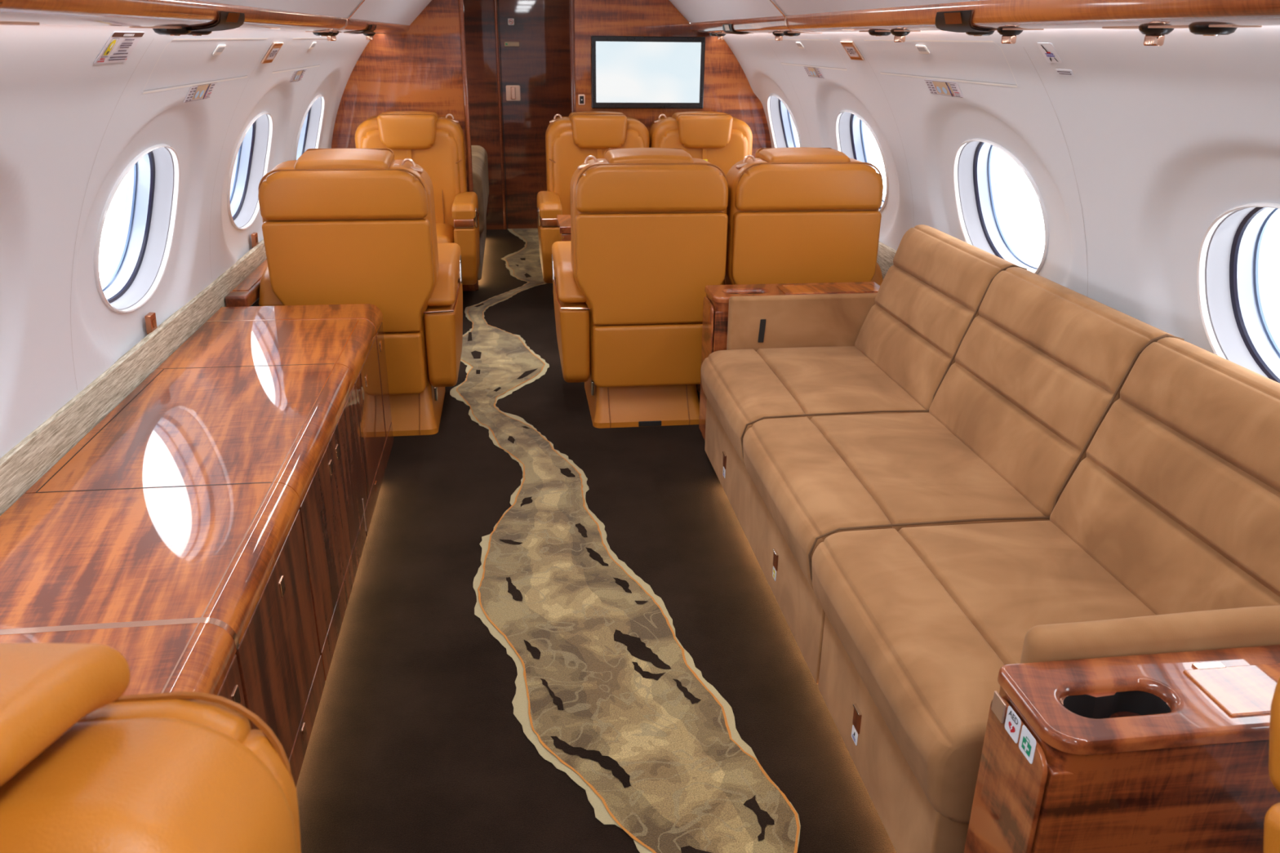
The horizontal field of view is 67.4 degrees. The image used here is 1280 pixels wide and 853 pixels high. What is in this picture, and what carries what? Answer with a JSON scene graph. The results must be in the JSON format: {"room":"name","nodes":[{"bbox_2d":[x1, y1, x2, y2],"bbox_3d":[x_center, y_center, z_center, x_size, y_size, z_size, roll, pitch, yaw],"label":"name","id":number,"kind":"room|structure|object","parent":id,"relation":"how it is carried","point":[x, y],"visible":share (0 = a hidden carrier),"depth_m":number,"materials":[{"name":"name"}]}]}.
{"room":"aircraft cabin","nodes":[
{"label":"aircraft cabin","id":0,"kind":"room"},
{"bbox_2d":[0,24,369,457],"bbox_3d":[-1.075,0.076,1.602,0.404,1.495,8.560,-2,22,-7],"label":"wall","id":1,"kind":"structure","parent":0,"point":[57,105],"depth_m":2.18,"materials":[{"name":"white plastic"}]},
{"bbox_2d":[0,22,39,25],"bbox_3d":[-0.806,-0.450,1.066,0.052,0.003,0.500,-2,22,-7],"label":"panel","id":2,"kind":"object","parent":1,"relation":"attached to","point":[1,23],"visible":0.91,"depth_m":1.25,"materials":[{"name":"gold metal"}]},
{"bbox_2d":[93,31,144,63],"bbox_3d":[-1.019,-0.743,1.881,0.048,0.057,0.164,-2,22,-7],"label":"placard","id":3,"kind":"object","parent":1,"relation":"attached to","point":[117,49],"visible":1,"depth_m":1.88,"materials":[{"name":"white"}]},
{"bbox_2d":[103,40,115,55],"bbox_3d":[-1.010,-0.723,1.831,0.023,0.028,0.022,-2,22,-7],"label":"picture","id":4,"kind":"object","parent":3,"relation":"attached to","point":[111,44],"depth_m":1.83,"materials":[{"name":"yellow"}]},
{"bbox_2d":[102,39,133,60],"bbox_3d":[-1.019,-0.738,1.879,0.034,0.041,0.138,-2,22,-7],"label":"print","id":5,"kind":"object","parent":3,"relation":"attached to","point":[114,49],"depth_m":1.88,"materials":[{"name":"black"}]},
{"bbox_2d":[0,239,266,515],"bbox_3d":[-1.318,0.175,2.262,0.040,0.452,7.360,-2,22,-7],"label":"trim","id":6,"kind":"structure","parent":1,"relation":"attached to","point":[28,461],"depth_m":2.43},
{"bbox_2d":[93,143,180,313],"bbox_3d":[-1.425,-0.561,2.644,0.257,0.474,0.617,-2,22,-7],"label":"window","id":7,"kind":"structure","parent":1,"relation":"in","point":[138,266],"depth_m":2.87,"materials":[{"name":"white"}]},
{"bbox_2d":[144,312,157,334],"bbox_3d":[-1.418,-0.299,2.784,0.019,0.057,0.044,-2,22,-7],"label":"window shade control","id":8,"kind":"object","parent":1,"relation":"attached to","point":[150,318],"visible":0.95,"depth_m":2.77,"materials":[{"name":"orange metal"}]},
{"bbox_2d":[0,0,364,31],"bbox_3d":[-0.738,-1.044,2.097,0.476,0.331,2.436,-2,22,-7],"label":"trim","id":9,"kind":"structure","parent":1,"relation":"attached to","point":[1,1],"depth_m":3.24,"materials":[{"name":"gold metal"}]},
{"bbox_2d":[128,10,244,31],"bbox_3d":[-0.877,-0.819,1.941,0.151,0.036,0.440,-2,22,-7],"label":"panel","id":10,"kind":"object","parent":1,"relation":"attached to","point":[226,20],"visible":0.9,"depth_m":1.88,"materials":[{"name":"black plastic"}]},
{"bbox_2d":[152,26,191,35],"bbox_3d":[-0.918,-0.778,1.886,0.072,0.018,0.071,-2,22,-7],"label":"light","id":11,"kind":"object","parent":10,"relation":"attached to","point":[177,32],"visible":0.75,"depth_m":1.86,"materials":[{"name":"black plastic"}]},
{"bbox_2d":[186,29,212,35],"bbox_3d":[-0.937,-0.832,2.019,0.072,0.018,0.071,-2,22,-7],"label":"light","id":12,"kind":"object","parent":10,"relation":"attached to","point":[193,33],"visible":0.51,"depth_m":2.00,"materials":[{"name":"black plastic"}]},
{"bbox_2d":[71,37,328,389],"bbox_3d":[-1.333,-0.897,3.249,0.307,0.779,2.381,-2,22,-7],"label":"trim","id":13,"kind":"structure","parent":1,"relation":"attached to","point":[311,66],"depth_m":2.54,"materials":[{"name":"grey plastic"}]},
{"bbox_2d":[183,82,217,102],"bbox_3d":[-1.208,-0.922,2.642,0.030,0.044,0.244,-2,22,-7],"label":"placard","id":14,"kind":"object","parent":1,"relation":"attached to","point":[202,91],"visible":1,"depth_m":2.63,"materials":[{"name":"white paper"}]},
{"bbox_2d":[191,84,211,99],"bbox_3d":[-1.207,-0.923,2.645,0.023,0.036,0.126,-2,22,-7],"label":"picture","id":15,"kind":"object","parent":14,"relation":"on","point":[201,91],"depth_m":2.64,"materials":[{"name":"multicoloured"}]},
{"bbox_2d":[0,0,409,33],"bbox_3d":[-0.804,-0.610,1.361,0.149,0.073,8.560,-2,22,-7],"label":"trim","id":16,"kind":"structure","parent":1,"relation":"attached to","point":[130,13],"depth_m":1.56,"materials":[{"name":"brown wood"}]},
{"bbox_2d":[212,44,226,55],"bbox_3d":[-1.121,-1.004,2.558,0.022,0.026,0.076,-2,22,-7],"label":"panel latch","id":17,"kind":"object","parent":1,"relation":"attached to","point":[219,50],"visible":1,"depth_m":2.55,"materials":[{"name":"white plastic"}]},
{"bbox_2d":[224,258,267,306],"bbox_3d":[-1.542,-0.742,4.165,0.078,0.056,1.620,-2,22,-7],"label":"ledge","id":18,"kind":"object","parent":1,"relation":"attached to","point":[246,293],"visible":0.35,"depth_m":3.50,"materials":[{"name":"brown wood"}]},
{"bbox_2d":[226,111,273,230],"bbox_3d":[-1.581,-1.020,3.775,0.257,0.474,0.617,-2,22,-7],"label":"window","id":19,"kind":"structure","parent":1,"relation":"in","point":[251,159],"depth_m":4.01,"materials":[{"name":"white"}]},
{"bbox_2d":[250,232,257,248],"bbox_3d":[-1.575,-0.762,3.924,0.019,0.057,0.044,-2,22,-7],"label":"window shade control","id":20,"kind":"object","parent":1,"relation":"attached to","point":[254,235],"visible":0.94,"depth_m":3.91,"materials":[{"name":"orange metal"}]},
{"bbox_2d":[260,41,283,63],"bbox_3d":[-1.216,-1.237,3.175,0.052,0.065,0.132,-2,22,-7],"label":"exit sign","id":21,"kind":"object","parent":1,"relation":"attached to","point":[275,46],"visible":1,"depth_m":3.15,"materials":[{"name":"orange plastic"}]},
{"bbox_2d":[288,68,306,82],"bbox_3d":[-1.381,-1.419,3.880,0.029,0.044,0.244,-2,22,-7],"label":"placard","id":22,"kind":"object","parent":1,"relation":"attached to","point":[297,75],"visible":1,"depth_m":3.87,"materials":[{"name":"white"}]},
{"bbox_2d":[293,70,303,80],"bbox_3d":[-1.380,-1.420,3.883,0.023,0.036,0.126,-2,22,-7],"label":"picture","id":23,"kind":"object","parent":22,"relation":"on","point":[299,73],"depth_m":3.88,"materials":[{"name":"multicoloured"}]},
{"bbox_2d":[293,94,324,159],"bbox_3d":[-1.734,-1.472,4.887,0.257,0.474,0.617,-2,22,-7],"label":"window","id":24,"kind":"structure","parent":1,"relation":"in","point":[309,131],"depth_m":5.13,"materials":[{"name":"white"}]},
{"bbox_2d":[308,41,316,48],"bbox_3d":[-1.290,-1.501,3.783,0.022,0.026,0.076,-2,22,-7],"label":"panel latch","id":25,"kind":"object","parent":1,"relation":"attached to","point":[312,46],"visible":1,"depth_m":3.77,"materials":[{"name":"white plastic"}]},
{"bbox_2d":[347,23,382,34],"bbox_3d":[-1.209,-1.798,4.353,0.151,0.036,1.350,-2,22,-7],"label":"panel","id":26,"kind":"object","parent":1,"relation":"attached to","point":[371,28],"visible":0.97,"depth_m":3.87,"materials":[{"name":"brown plastic"}]},
{"bbox_2d":[363,32,375,39],"bbox_3d":[-1.287,-1.857,4.564,0.060,0.035,0.060,-2,22,-7],"label":"air vent","id":27,"kind":"object","parent":26,"relation":"attached to","point":[368,36],"visible":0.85,"depth_m":4.55,"materials":[{"name":"gold metal"}]},
{"bbox_3d":[-1.140,-1.436,3.493,0.052,0.003,0.340,-2,22,-7],"label":"panel","id":28,"kind":"object","parent":1,"relation":"attached to","visible":0},
{"bbox_2d":[312,31,333,35],"bbox_3d":[-1.130,-1.402,3.421,0.072,0.018,0.071,-2,22,-7],"label":"light","id":29,"kind":"object","parent":28,"relation":"attached to","point":[320,33],"visible":0.79,"depth_m":3.40,"materials":[{"name":"black plastic"}]},
{"bbox_2d":[326,31,338,40],"bbox_3d":[-1.151,-1.457,3.580,0.060,0.035,0.060,-2,22,-7],"label":"air vent","id":30,"kind":"object","parent":28,"relation":"attached to","point":[332,37],"visible":0.62,"depth_m":3.57,"materials":[{"name":"gold plastic"}]},
{"bbox_2d":[331,0,771,291],"bbox_3d":[-0.502,-1.736,5.629,2.660,1.914,0.050,-2,22,-7],"label":"wall","id":31,"kind":"structure","parent":0,"point":[418,68],"depth_m":5.43,"materials":[{"name":"brown wood"}]},
{"bbox_2d":[457,0,479,290],"bbox_3d":[-0.997,-1.709,5.569,0.026,1.860,0.075,-2,22,-7],"label":"trim","id":32,"kind":"structure","parent":31,"relation":"attached to","point":[461,14],"depth_m":5.47,"materials":[{"name":"brown wood"}]},
{"bbox_2d":[568,0,575,112],"bbox_3d":[-0.390,-1.732,5.643,0.026,1.860,0.075,-2,22,-7],"label":"trim","id":33,"kind":"structure","parent":31,"relation":"attached to","point":[571,6],"depth_m":5.46,"materials":[{"name":"brown wood"}]},
{"bbox_2d":[577,94,585,105],"bbox_3d":[-0.337,-1.891,5.555,0.038,0.058,0.012,-2,22,-7],"label":"wall switch","id":34,"kind":"object","parent":31,"relation":"attached to","point":[581,97],"visible":1,"depth_m":5.55,"materials":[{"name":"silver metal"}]},
{"bbox_2d":[591,35,705,108],"bbox_3d":[0.046,-2.039,5.532,0.654,0.390,0.040,-2,22,-7],"label":"wall screen","id":35,"kind":"object","parent":31,"relation":"attached to","point":[628,72],"visible":1,"depth_m":5.51,"materials":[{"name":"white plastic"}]},
{"bbox_2d":[196,0,982,25],"bbox_3d":[-0.089,-1.225,2.406,1.570,0.357,10.760,-2,22,-7],"label":"ceiling","id":36,"kind":"structure","parent":0,"point":[395,11],"depth_m":3.47,"materials":[{"name":"white"}]},
{"bbox_2d":[295,228,896,852],"bbox_3d":[-0.102,0.343,3.009,2.640,0.006,10.700,-2,22,-7],"label":"floor","id":37,"kind":"structure","parent":0,"point":[560,633],"depth_m":2.43,"materials":[{"name":"brown carpet"}]},
{"bbox_2d":[0,643,301,852],"bbox_3d":[-0.505,0.751,0.528,0.692,1.101,0.831,-2,22,-7],"label":"leather seat","id":38,"kind":"object","parent":37,"relation":"on","point":[86,766],"visible":1,"depth_m":0.64,"materials":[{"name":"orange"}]},
{"bbox_2d":[0,303,393,787],"bbox_3d":[-1.043,0.288,2.378,0.550,0.561,2.460,-2,22,-7],"label":"credenza","id":39,"kind":"object","parent":37,"relation":"on","point":[210,531],"visible":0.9,"depth_m":2.03,"materials":[{"name":"brown wood"}]},
{"bbox_2d":[257,148,462,435],"bbox_3d":[-1.086,-0.565,3.810,0.727,1.067,0.704,-2,22,-7],"label":"leather seat","id":40,"kind":"object","parent":37,"relation":"on","point":[340,226],"visible":0.8,"depth_m":3.46,"materials":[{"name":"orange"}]},
{"bbox_2d":[355,111,479,284],"bbox_3d":[-1.264,-1.186,5.346,0.716,1.062,0.666,-2,22,-7],"label":"leather seat","id":41,"kind":"object","parent":37,"relation":"on","point":[435,143],"visible":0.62,"depth_m":5.25,"materials":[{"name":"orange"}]},
{"bbox_2d":[360,129,460,228],"bbox_3d":[-1.277,-1.385,5.387,0.530,0.560,0.147,-2,22,-7],"label":"cushion","id":42,"kind":"object","parent":41,"relation":"on","point":[440,157],"depth_m":5.31,"materials":[{"name":"leather"}]},
{"bbox_2d":[435,222,454,243],"bbox_3d":[-1.256,-1.019,5.332,0.451,0.184,0.500,-2,22,-7],"label":"seat cushion","id":43,"kind":"object","parent":41,"relation":"on","point":[445,231],"depth_m":5.22,"materials":[{"name":"leather"}]},
{"bbox_2d":[471,145,488,279],"bbox_3d":[-1.306,-1.502,6.555,0.520,0.660,1.600,-2,22,-7],"label":"suede divan","id":44,"kind":"object","parent":37,"relation":"on","point":[479,154],"visible":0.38,"depth_m":6.09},
{"bbox_2d":[471,145,488,235],"bbox_3d":[-1.305,-1.622,6.506,0.520,0.400,1.600,-2,22,-7],"label":"cushion","id":45,"kind":"object","parent":44,"relation":"on","point":[479,154],"depth_m":6.05,"materials":[{"name":"beige fabric"}]},
{"bbox_2d":[556,214,571,240],"bbox_3d":[0.110,-0.753,4.897,1.040,0.625,0.345,-2,22,-7],"label":"folding table","id":46,"kind":"object","parent":37,"relation":"on","point":[563,221],"visible":0.13,"depth_m":4.61,"materials":[{"name":"brown wood"}]},
{"bbox_2d":[537,111,649,283],"bbox_3d":[-0.249,-1.225,5.470,0.668,1.062,0.666,-2,22,-7],"label":"leather seat","id":47,"kind":"object","parent":37,"relation":"on","point":[570,140],"visible":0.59,"depth_m":5.36,"materials":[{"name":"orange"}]},
{"bbox_2d":[551,128,644,214],"bbox_3d":[-0.237,-1.425,5.513,0.530,0.560,0.147,-2,22,-7],"label":"cushion","id":48,"kind":"object","parent":47,"relation":"on","point":[568,153],"depth_m":5.40,"materials":[{"name":"leather"}]},
{"bbox_2d":[551,147,728,428],"bbox_3d":[-0.019,-0.611,3.959,0.668,1.062,0.666,-2,22,-7],"label":"leather seat","id":49,"kind":"object","parent":37,"relation":"on","point":[649,225],"visible":0.95,"depth_m":3.65,"materials":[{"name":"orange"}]},
{"bbox_2d":[648,111,752,175],"bbox_3d":[0.402,-1.250,5.550,0.652,1.062,0.666,-2,22,-7],"label":"leather seat","id":50,"kind":"object","parent":37,"relation":"on","point":[722,140],"visible":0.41,"depth_m":5.43,"materials":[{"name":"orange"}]},
{"bbox_2d":[657,128,748,175],"bbox_3d":[0.358,-1.448,5.586,0.530,0.560,0.147,-2,22,-7],"label":"cushion","id":51,"kind":"object","parent":50,"relation":"on","point":[734,149],"depth_m":5.48,"materials":[{"name":"leather"}]},
{"bbox_2d":[698,281,879,441],"bbox_3d":[0.572,-0.229,3.641,0.668,0.604,0.191,-2,22,-7],"label":"wooden armrest","id":52,"kind":"object","parent":37,"relation":"on","point":[716,301],"visible":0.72,"depth_m":3.52,"materials":[{"name":"brown wood"}]},
{"bbox_2d":[724,146,883,285],"bbox_3d":[0.631,-0.636,4.038,0.652,1.062,0.666,-2,22,-7],"label":"leather seat","id":53,"kind":"object","parent":37,"relation":"on","point":[796,215],"visible":0.63,"depth_m":3.64,"materials":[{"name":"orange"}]},
{"bbox_2d":[700,224,1279,852],"bbox_3d":[0.766,0.089,2.517,0.856,0.860,2.154,-2,22,-7],"label":"sofa","id":54,"kind":"object","parent":37,"relation":"on","point":[941,478],"visible":0.89,"depth_m":2.13,"materials":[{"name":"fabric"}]},
{"bbox_2d":[700,346,928,466],"bbox_3d":[0.560,-0.072,3.194,0.624,0.217,0.664,-2,22,-7],"label":"seat cushion","id":55,"kind":"object","parent":54,"relation":"on","point":[743,386],"depth_m":3.08,"materials":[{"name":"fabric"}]},
{"bbox_2d":[742,413,1049,590],"bbox_3d":[0.646,0.183,2.567,0.624,0.217,0.691,-2,22,-7],"label":"seat cushion","id":56,"kind":"object","parent":54,"relation":"on","point":[812,477],"depth_m":2.45,"materials":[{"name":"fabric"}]},
{"bbox_2d":[854,224,1017,409],"bbox_3d":[0.959,-0.357,3.133,0.290,0.490,0.664,-2,22,-7],"label":"cushion","id":57,"kind":"object","parent":54,"relation":"on","point":[912,331],"depth_m":3.05,"materials":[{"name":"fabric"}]},
{"bbox_2d":[811,520,1156,823],"bbox_3d":[0.734,0.443,1.928,0.624,0.217,0.693,-2,22,-7],"label":"seat cushion","id":58,"kind":"object","parent":54,"relation":"on","point":[922,619],"depth_m":1.88,"materials":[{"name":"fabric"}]},
{"bbox_2d":[928,266,1174,516],"bbox_3d":[1.045,-0.102,2.506,0.290,0.490,0.691,-2,22,-7],"label":"cushion","id":59,"kind":"object","parent":54,"relation":"on","point":[1031,376],"depth_m":2.41,"materials":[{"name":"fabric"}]},
{"bbox_2d":[1049,337,1279,615],"bbox_3d":[1.133,0.158,1.867,0.290,0.490,0.693,-2,22,-7],"label":"cushion","id":60,"kind":"object","parent":54,"relation":"on","point":[1171,491],"depth_m":1.89,"materials":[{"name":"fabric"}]},
{"bbox_2d":[964,644,1279,852],"bbox_3d":[0.891,0.645,1.487,0.743,0.606,0.177,-2,22,-7],"label":"console","id":61,"kind":"object","parent":37,"relation":"on","point":[1162,753],"visible":1,"depth_m":1.34,"materials":[{"name":"brown wood"}]},
{"bbox_2d":[1004,706,1021,743],"bbox_3d":[0.527,0.421,1.357,0.002,0.041,0.037,-2,22,-7],"label":"label","id":62,"kind":"object","parent":61,"relation":"attached to","point":[1012,723],"visible":1,"depth_m":1.36,"materials":[{"name":"white plastic"}]},
{"bbox_2d":[1018,724,1036,764],"bbox_3d":[0.532,0.437,1.319,0.002,0.041,0.037,-2,22,-7],"label":"label","id":63,"kind":"object","parent":61,"relation":"attached to","point":[1027,744],"visible":1,"depth_m":1.32,"materials":[{"name":"white plastic"}]},
{"bbox_2d":[1263,677,1279,852],"bbox_3d":[0.898,0.697,0.699,0.692,1.101,0.831,-2,22,-7],"label":"leather seat","id":64,"kind":"object","parent":37,"relation":"on","point":[1272,819],"visible":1,"depth_m":0.89,"materials":[{"name":"orange leather"}]},
{"bbox_2d":[723,25,1279,353],"bbox_3d":[1.157,-0.010,1.875,0.404,1.495,8.560,-2,22,-7],"label":"wall","id":65,"kind":"structure","parent":0,"point":[1162,141],"depth_m":2.37,"materials":[{"name":"white plastic"}]},
{"bbox_2d":[714,23,750,34],"bbox_3d":[0.432,-2.039,4.933,0.151,0.045,1.020,-2,22,-7],"label":"panel","id":66,"kind":"object","parent":65,"relation":"attached to","point":[727,28],"visible":0.92,"depth_m":4.57,"materials":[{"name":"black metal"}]},
{"bbox_2d":[715,33,725,39],"bbox_3d":[0.440,-2.133,5.244,0.060,0.035,0.060,-2,22,-7],"label":"air vent","id":67,"kind":"object","parent":66,"relation":"attached to","point":[720,36],"visible":0.84,"depth_m":5.23,"materials":[{"name":"gold metal"}]},
{"bbox_2d":[767,93,801,147],"bbox_3d":[0.861,-1.655,5.409,0.257,0.474,0.597,-2,22,-7],"label":"window","id":68,"kind":"structure","parent":65,"relation":"in","point":[783,125],"depth_m":5.65,"materials":[{"name":"white"}]},
{"bbox_2d":[769,0,822,33],"bbox_3d":[0.615,-1.136,2.343,0.477,0.314,2.616,-2,22,-7],"label":"trim","id":69,"kind":"structure","parent":65,"relation":"attached to","point":[774,4],"depth_m":3.59,"materials":[{"name":"gold metal"}]},
{"bbox_2d":[795,41,804,48],"bbox_3d":[0.690,-1.646,4.143,0.022,0.026,0.076,-2,22,-7],"label":"panel latch","id":70,"kind":"object","parent":65,"relation":"attached to","point":[799,44],"visible":1,"depth_m":4.13,"materials":[{"name":"white plastic"}]},
{"bbox_2d":[803,66,824,78],"bbox_3d":[0.765,-1.563,4.231,0.030,0.044,0.244,-2,22,-7],"label":"placard","id":71,"kind":"object","parent":65,"relation":"attached to","point":[811,71],"visible":1,"depth_m":4.22,"materials":[{"name":"white"}]},
{"bbox_2d":[807,66,819,76],"bbox_3d":[0.765,-1.562,4.228,0.024,0.036,0.126,-2,22,-7],"label":"picture","id":72,"kind":"object","parent":71,"relation":"on","point":[813,71],"depth_m":4.23,"materials":[{"name":"multicoloured"}]},
{"bbox_2d":[840,40,864,60],"bbox_3d":[0.782,-1.387,3.540,0.054,0.064,0.132,-2,22,-7],"label":"exit sign","id":73,"kind":"object","parent":65,"relation":"attached to","point":[851,48],"visible":1,"depth_m":3.52,"materials":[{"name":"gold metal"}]},
{"bbox_2d":[835,109,888,212],"bbox_3d":[1.022,-1.181,4.242,0.257,0.474,0.617,-2,22,-7],"label":"window","id":74,"kind":"structure","parent":65,"relation":"in","point":[851,130],"depth_m":4.45,"materials":[{"name":"white plastic"}]},
{"bbox_2d":[876,241,896,279],"bbox_3d":[1.242,0.076,2.574,0.040,0.452,7.360,-2,22,-7],"label":"trim","id":75,"kind":"structure","parent":65,"relation":"attached to","point":[886,255],"depth_m":4.04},
{"bbox_2d":[859,30,919,31],"bbox_3d":[0.758,-1.208,2.933,0.052,0.003,0.380,-2,22,-7],"label":"panel","id":76,"kind":"object","parent":65,"relation":"attached to","point":[894,30],"visible":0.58,"depth_m":2.80,"materials":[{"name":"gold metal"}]},
{"bbox_2d":[868,31,890,35],"bbox_3d":[0.749,-1.230,2.999,0.072,0.018,0.071,-2,22,-7],"label":"light","id":77,"kind":"object","parent":76,"relation":"attached to","point":[871,33],"visible":0.77,"depth_m":2.98,"materials":[{"name":"black plastic"}]},
{"bbox_2d":[889,30,910,42],"bbox_3d":[0.771,-1.158,2.845,0.060,0.035,0.060,-2,22,-7],"label":"air vent","id":78,"kind":"object","parent":76,"relation":"attached to","point":[900,37],"visible":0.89,"depth_m":2.83,"materials":[{"name":"gold metal"}]},
{"bbox_2d":[915,44,929,53],"bbox_3d":[0.860,-1.147,2.921,0.022,0.026,0.076,-2,22,-7],"label":"panel latch","id":79,"kind":"object","parent":65,"relation":"attached to","point":[922,49],"visible":1,"depth_m":2.91,"materials":[{"name":"white plastic"}]},
{"bbox_2d":[767,38,1088,285],"bbox_3d":[0.915,-1.040,3.643,0.319,0.793,2.501,-2,22,-7],"label":"trim","id":80,"kind":"structure","parent":65,"relation":"attached to","point":[799,64],"depth_m":2.90,"materials":[{"name":"grey plastic"}]},
{"bbox_2d":[924,79,964,97],"bbox_3d":[0.941,-1.050,2.978,0.030,0.044,0.244,-2,22,-7],"label":"placard","id":81,"kind":"object","parent":65,"relation":"attached to","point":[935,86],"visible":1,"depth_m":2.97,"materials":[{"name":"white"}]},
{"bbox_2d":[925,81,959,96],"bbox_3d":[0.939,-1.049,2.982,0.027,0.041,0.219,-2,22,-7],"label":"print","id":82,"kind":"object","parent":81,"relation":"attached to","point":[945,88],"depth_m":2.97,"materials":[{"name":"purple"}]},
{"bbox_2d":[932,81,954,94],"bbox_3d":[0.940,-1.048,2.975,0.024,0.036,0.126,-2,22,-7],"label":"picture","id":83,"kind":"object","parent":81,"relation":"on","point":[940,87],"depth_m":2.97,"materials":[{"name":"multicoloured"}]},
{"bbox_2d":[689,0,1279,33],"bbox_3d":[0.901,-0.698,1.560,0.149,0.086,8.560,-2,22,-7],"label":"trim","id":84,"kind":"structure","parent":65,"relation":"attached to","point":[987,14],"depth_m":1.92,"materials":[{"name":"brown wood"}]},
{"bbox_2d":[934,9,1044,32],"bbox_3d":[0.793,-0.973,2.309,0.151,0.045,0.430,-2,22,-7],"label":"panel","id":85,"kind":"object","parent":65,"relation":"attached to","point":[958,21],"visible":0.98,"depth_m":2.25,"materials":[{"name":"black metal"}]},
{"bbox_2d":[965,31,994,35],"bbox_3d":[0.837,-0.972,2.364,0.072,0.018,0.071,-2,22,-7],"label":"light","id":86,"kind":"object","parent":85,"relation":"attached to","point":[988,33],"visible":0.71,"depth_m":2.34,"materials":[{"name":"black plastic"}]},
{"bbox_2d":[996,28,1022,44],"bbox_3d":[0.856,-0.906,2.225,0.060,0.035,0.060,-2,22,-7],"label":"air vent","id":87,"kind":"object","parent":85,"relation":"attached to","point":[1008,36],"visible":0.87,"depth_m":2.21,"materials":[{"name":"gold metal"}]},
{"bbox_2d":[952,137,1048,274],"bbox_3d":[1.184,-0.703,3.065,0.257,0.474,0.617,-2,22,-7],"label":"window","id":88,"kind":"structure","parent":65,"relation":"in","point":[981,222],"depth_m":3.30,"materials":[{"name":"white plastic"}]},
{"bbox_2d":[1037,42,1062,62],"bbox_3d":[0.955,-0.871,2.239,0.036,0.043,0.068,-2,22,-7],"label":"placard","id":89,"kind":"object","parent":65,"relation":"attached to","point":[1048,51],"visible":1,"depth_m":2.24,"materials":[{"name":"white"}]},
{"bbox_2d":[1056,69,1074,75],"bbox_3d":[0.991,-0.826,2.238,0.010,0.013,0.068,-2,22,-7],"label":"placard","id":90,"kind":"object","parent":65,"relation":"attached to","point":[1060,72],"visible":1,"depth_m":2.23,"materials":[{"name":"white plastic"}]},
{"bbox_2d":[1102,25,1262,28],"bbox_3d":[0.931,-0.696,1.673,0.052,0.003,0.360,-2,22,-7],"label":"panel","id":91,"kind":"object","parent":65,"relation":"attached to","point":[1231,26],"visible":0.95,"depth_m":1.63,"materials":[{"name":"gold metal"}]},
{"bbox_2d":[1138,26,1173,45],"bbox_3d":[0.925,-0.703,1.724,0.060,0.035,0.060,-2,22,-7],"label":"air vent","id":92,"kind":"object","parent":91,"relation":"attached to","point":[1153,36],"visible":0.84,"depth_m":1.71,"materials":[{"name":"gold metal"}]},
{"bbox_2d":[1188,25,1237,35],"bbox_3d":[0.944,-0.655,1.583,0.072,0.018,0.071,-2,22,-7],"label":"light","id":93,"kind":"object","parent":91,"relation":"attached to","point":[1205,30],"visible":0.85,"depth_m":1.56,"materials":[{"name":"black plastic"}]},
{"bbox_2d":[1196,202,1279,382],"bbox_3d":[1.346,-0.225,1.889,0.257,0.474,0.617,-2,22,-7],"label":"window","id":94,"kind":"structure","parent":65,"relation":"in","point":[1240,326],"depth_m":2.14,"materials":[{"name":"white plastic"}]},
{"bbox_3d":[0.611,-1.641,3.999,0.052,0.003,0.420,-2,22,-7],"label":"panel","id":95,"kind":"object","parent":65,"relation":"attached to","visible":0},
{"bbox_2d":[772,32,783,40],"bbox_3d":[0.596,-1.673,4.114,0.060,0.035,0.060,-2,22,-7],"label":"air vent","id":96,"kind":"object","parent":95,"relation":"attached to","point":[779,36],"visible":0.85,"depth_m":4.10,"materials":[{"name":"gold metal"}]},
{"bbox_2d":[782,31,800,35],"bbox_3d":[0.621,-1.607,3.927,0.072,0.018,0.071,-2,22,-7],"label":"light","id":97,"kind":"object","parent":95,"relation":"attached to","point":[785,33],"visible":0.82,"depth_m":3.90,"materials":[{"name":"black plastic"}]},
{"bbox_3d":[-1.875,-2.076,6.412,0.050,1.900,1.990,-2,22,-7],"label":"wall","id":98,"kind":"structure","parent":0,"visible":0},
{"bbox_2d":[463,0,506,229],"bbox_3d":[-1.551,-2.474,7.405,0.965,1.900,0.050,-2,22,-7],"label":"door","id":99,"kind":"structure","parent":98,"relation":"in","point":[479,15],"depth_m":7.39,"materials":[{"name":"brown wood"}]},
{"bbox_2d":[493,0,507,229],"bbox_3d":[-1.082,-2.489,7.455,0.036,1.900,0.065,-2,22,-7],"label":"door frame","id":100,"kind":"structure","parent":98,"relation":"attached to","point":[495,1],"depth_m":7.44,"materials":[{"name":"brown wood"}]},
{"bbox_3d":[0.029,-2.149,6.644,0.050,1.900,1.990,-2,22,-7],"label":"wall","id":101,"kind":"structure","parent":0,"visible":0},
{"bbox_2d":[498,0,570,228],"bbox_3d":[-0.565,-2.508,7.516,1.009,1.900,0.069,-2,22,-7],"label":"door","id":102,"kind":"structure","parent":101,"relation":"in","point":[540,65],"depth_m":7.42,"materials":[{"name":"brown wood"}]},
{"bbox_2d":[507,17,514,25],"bbox_3d":[-0.970,-3.046,7.222,0.046,0.046,0.005,-2,22,-7],"label":"no smoking sign","id":103,"kind":"object","parent":102,"relation":"attached to","point":[510,20],"visible":1,"depth_m":7.22,"materials":[{"name":"white plastic"}]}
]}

